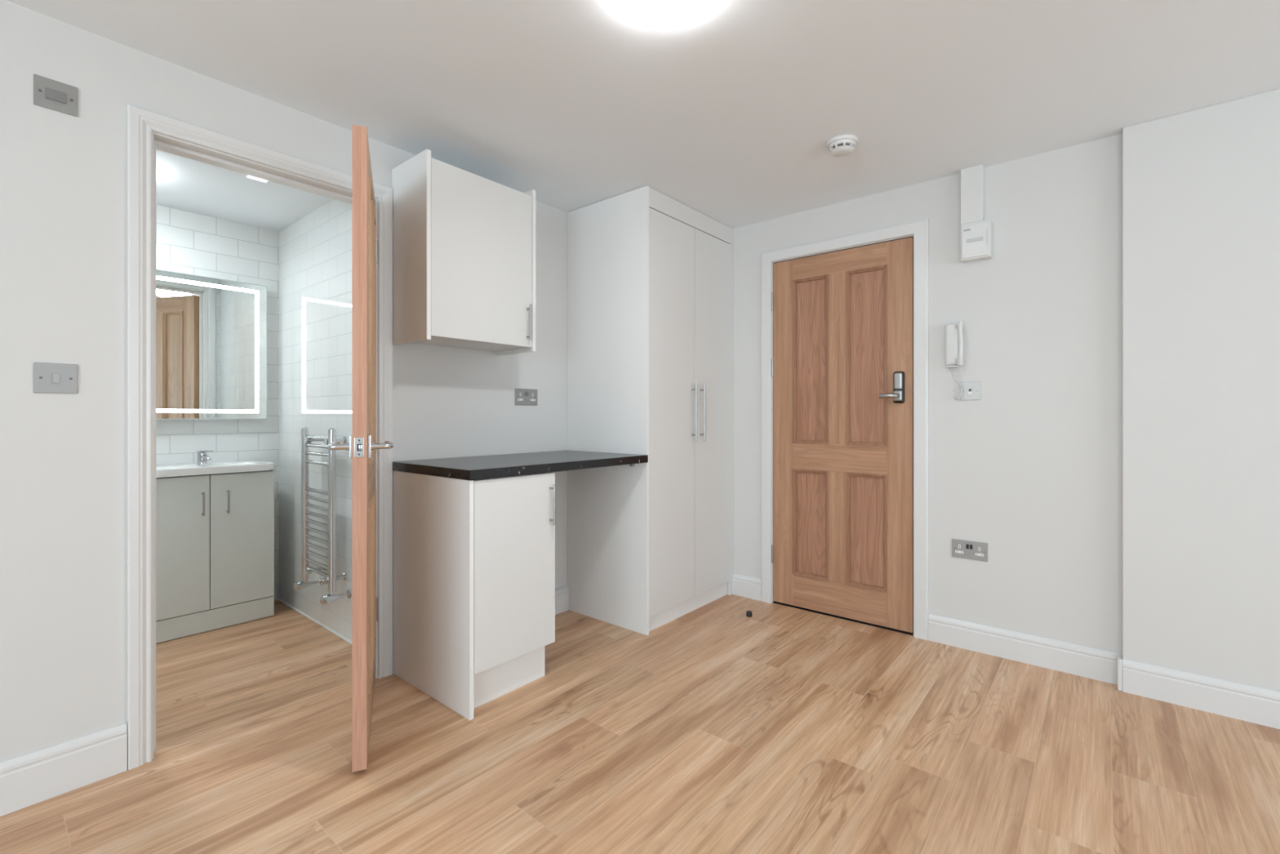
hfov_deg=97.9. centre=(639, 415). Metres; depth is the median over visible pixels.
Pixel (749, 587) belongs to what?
baseboard
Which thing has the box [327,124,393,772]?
door
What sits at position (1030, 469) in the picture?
wall
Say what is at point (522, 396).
double socket
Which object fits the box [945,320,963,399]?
phone
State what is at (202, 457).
tap
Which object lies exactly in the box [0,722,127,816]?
baseboard
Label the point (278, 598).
trim
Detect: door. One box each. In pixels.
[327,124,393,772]
[771,236,913,632]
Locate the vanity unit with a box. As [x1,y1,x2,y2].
[155,469,274,643]
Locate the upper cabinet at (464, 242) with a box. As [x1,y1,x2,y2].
[391,149,535,355]
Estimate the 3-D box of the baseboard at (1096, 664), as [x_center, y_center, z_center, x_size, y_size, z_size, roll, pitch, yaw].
[1.684,1.032,2.491,0.715,0.125,0.016,0,0,40]
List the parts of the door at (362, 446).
lever handle, handle plate, latch plate, panel moulding, panel moulding, handle plate, rail, rail, rail, panel moulding, panel moulding, lever handle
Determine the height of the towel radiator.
0.827 m
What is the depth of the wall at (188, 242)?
3.13 m
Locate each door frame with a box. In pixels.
[127,103,392,769]
[760,217,928,639]
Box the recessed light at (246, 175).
[244,174,268,182]
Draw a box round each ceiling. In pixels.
[5,0,1279,228]
[155,149,332,231]
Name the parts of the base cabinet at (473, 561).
panel, door, handle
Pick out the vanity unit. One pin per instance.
(215, 533)
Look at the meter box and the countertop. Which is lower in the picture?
the countertop
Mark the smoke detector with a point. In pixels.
(842, 145)
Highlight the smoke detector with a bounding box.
[826,134,857,157]
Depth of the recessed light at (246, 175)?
2.54 m
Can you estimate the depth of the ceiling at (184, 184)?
2.77 m
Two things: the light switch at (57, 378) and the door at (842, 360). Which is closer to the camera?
the light switch at (57, 378)
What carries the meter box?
attached to the wall at (1030, 469)
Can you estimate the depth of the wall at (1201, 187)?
2.07 m
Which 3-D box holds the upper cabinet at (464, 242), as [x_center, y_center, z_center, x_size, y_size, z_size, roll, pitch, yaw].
[-0.761,-0.676,2.480,0.317,0.753,0.546,0,0,40]
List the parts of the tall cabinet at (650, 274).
panel, door, handle, handle, door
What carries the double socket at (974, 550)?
attached to the wall at (1030, 469)
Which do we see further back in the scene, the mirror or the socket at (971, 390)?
the mirror
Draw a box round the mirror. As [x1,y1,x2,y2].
[155,268,266,419]
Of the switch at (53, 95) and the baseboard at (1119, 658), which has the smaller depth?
the switch at (53, 95)
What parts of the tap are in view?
lever, spout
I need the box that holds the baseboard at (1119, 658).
[1116,654,1122,690]
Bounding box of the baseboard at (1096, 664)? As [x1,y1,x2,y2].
[928,613,1122,684]
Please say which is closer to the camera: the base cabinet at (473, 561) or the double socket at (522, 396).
the base cabinet at (473, 561)
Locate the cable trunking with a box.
[960,164,984,224]
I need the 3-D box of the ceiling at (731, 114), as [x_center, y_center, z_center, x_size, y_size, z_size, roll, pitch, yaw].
[0.243,-1.198,-0.541,5.973,0.100,6.920,0,0,40]
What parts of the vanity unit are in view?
door, handle, handle, door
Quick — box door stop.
[746,610,751,617]
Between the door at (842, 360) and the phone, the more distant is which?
the door at (842, 360)
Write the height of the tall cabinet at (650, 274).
2.241 m
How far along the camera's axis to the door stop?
3.03 m
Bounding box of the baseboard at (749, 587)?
[732,573,761,600]
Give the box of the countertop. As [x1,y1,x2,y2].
[392,449,648,480]
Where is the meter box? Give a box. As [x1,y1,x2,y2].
[960,218,991,262]
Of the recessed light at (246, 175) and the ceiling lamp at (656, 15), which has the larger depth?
the recessed light at (246, 175)
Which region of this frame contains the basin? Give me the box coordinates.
[155,460,274,477]
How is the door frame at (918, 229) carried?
attached to the wall at (1030, 469)
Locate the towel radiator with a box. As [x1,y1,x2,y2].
[293,426,351,604]
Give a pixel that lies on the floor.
(717, 729)
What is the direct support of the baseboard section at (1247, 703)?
attached to the wall at (1201, 187)
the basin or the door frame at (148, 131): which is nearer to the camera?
the door frame at (148, 131)
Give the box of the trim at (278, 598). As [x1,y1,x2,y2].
[274,597,351,644]
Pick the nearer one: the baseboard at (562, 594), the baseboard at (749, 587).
the baseboard at (562, 594)
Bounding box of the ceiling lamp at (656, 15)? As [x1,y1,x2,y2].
[615,0,715,30]
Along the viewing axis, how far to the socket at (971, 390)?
2.61 m
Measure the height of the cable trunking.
0.257 m
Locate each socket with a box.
[515,388,537,405]
[951,538,987,561]
[960,382,980,399]
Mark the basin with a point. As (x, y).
(188, 469)
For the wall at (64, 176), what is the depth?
1.67 m
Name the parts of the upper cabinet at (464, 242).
panel, door, panel, handle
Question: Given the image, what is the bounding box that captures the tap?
[195,449,213,464]
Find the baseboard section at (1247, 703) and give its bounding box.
[1122,658,1279,728]
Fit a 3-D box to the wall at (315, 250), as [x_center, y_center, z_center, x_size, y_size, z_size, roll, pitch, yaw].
[-1.616,-0.050,2.937,1.315,2.290,0.100,0,0,40]
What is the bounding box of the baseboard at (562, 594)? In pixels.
[555,585,568,614]
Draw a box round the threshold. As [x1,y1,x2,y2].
[772,600,913,635]
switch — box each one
[33,74,77,116]
[33,362,77,393]
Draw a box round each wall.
[0,0,567,761]
[155,204,279,598]
[279,199,351,640]
[733,133,1122,653]
[1122,88,1279,691]
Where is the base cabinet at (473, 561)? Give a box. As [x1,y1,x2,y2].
[392,470,555,719]
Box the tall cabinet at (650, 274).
[567,185,733,635]
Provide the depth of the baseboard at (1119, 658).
2.22 m
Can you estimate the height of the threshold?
0.003 m
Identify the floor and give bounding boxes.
[0,594,1279,853]
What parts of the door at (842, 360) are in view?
panel moulding, panel moulding, panel, panel, rail, rail, rail, panel moulding, panel moulding, panel, panel, lever handle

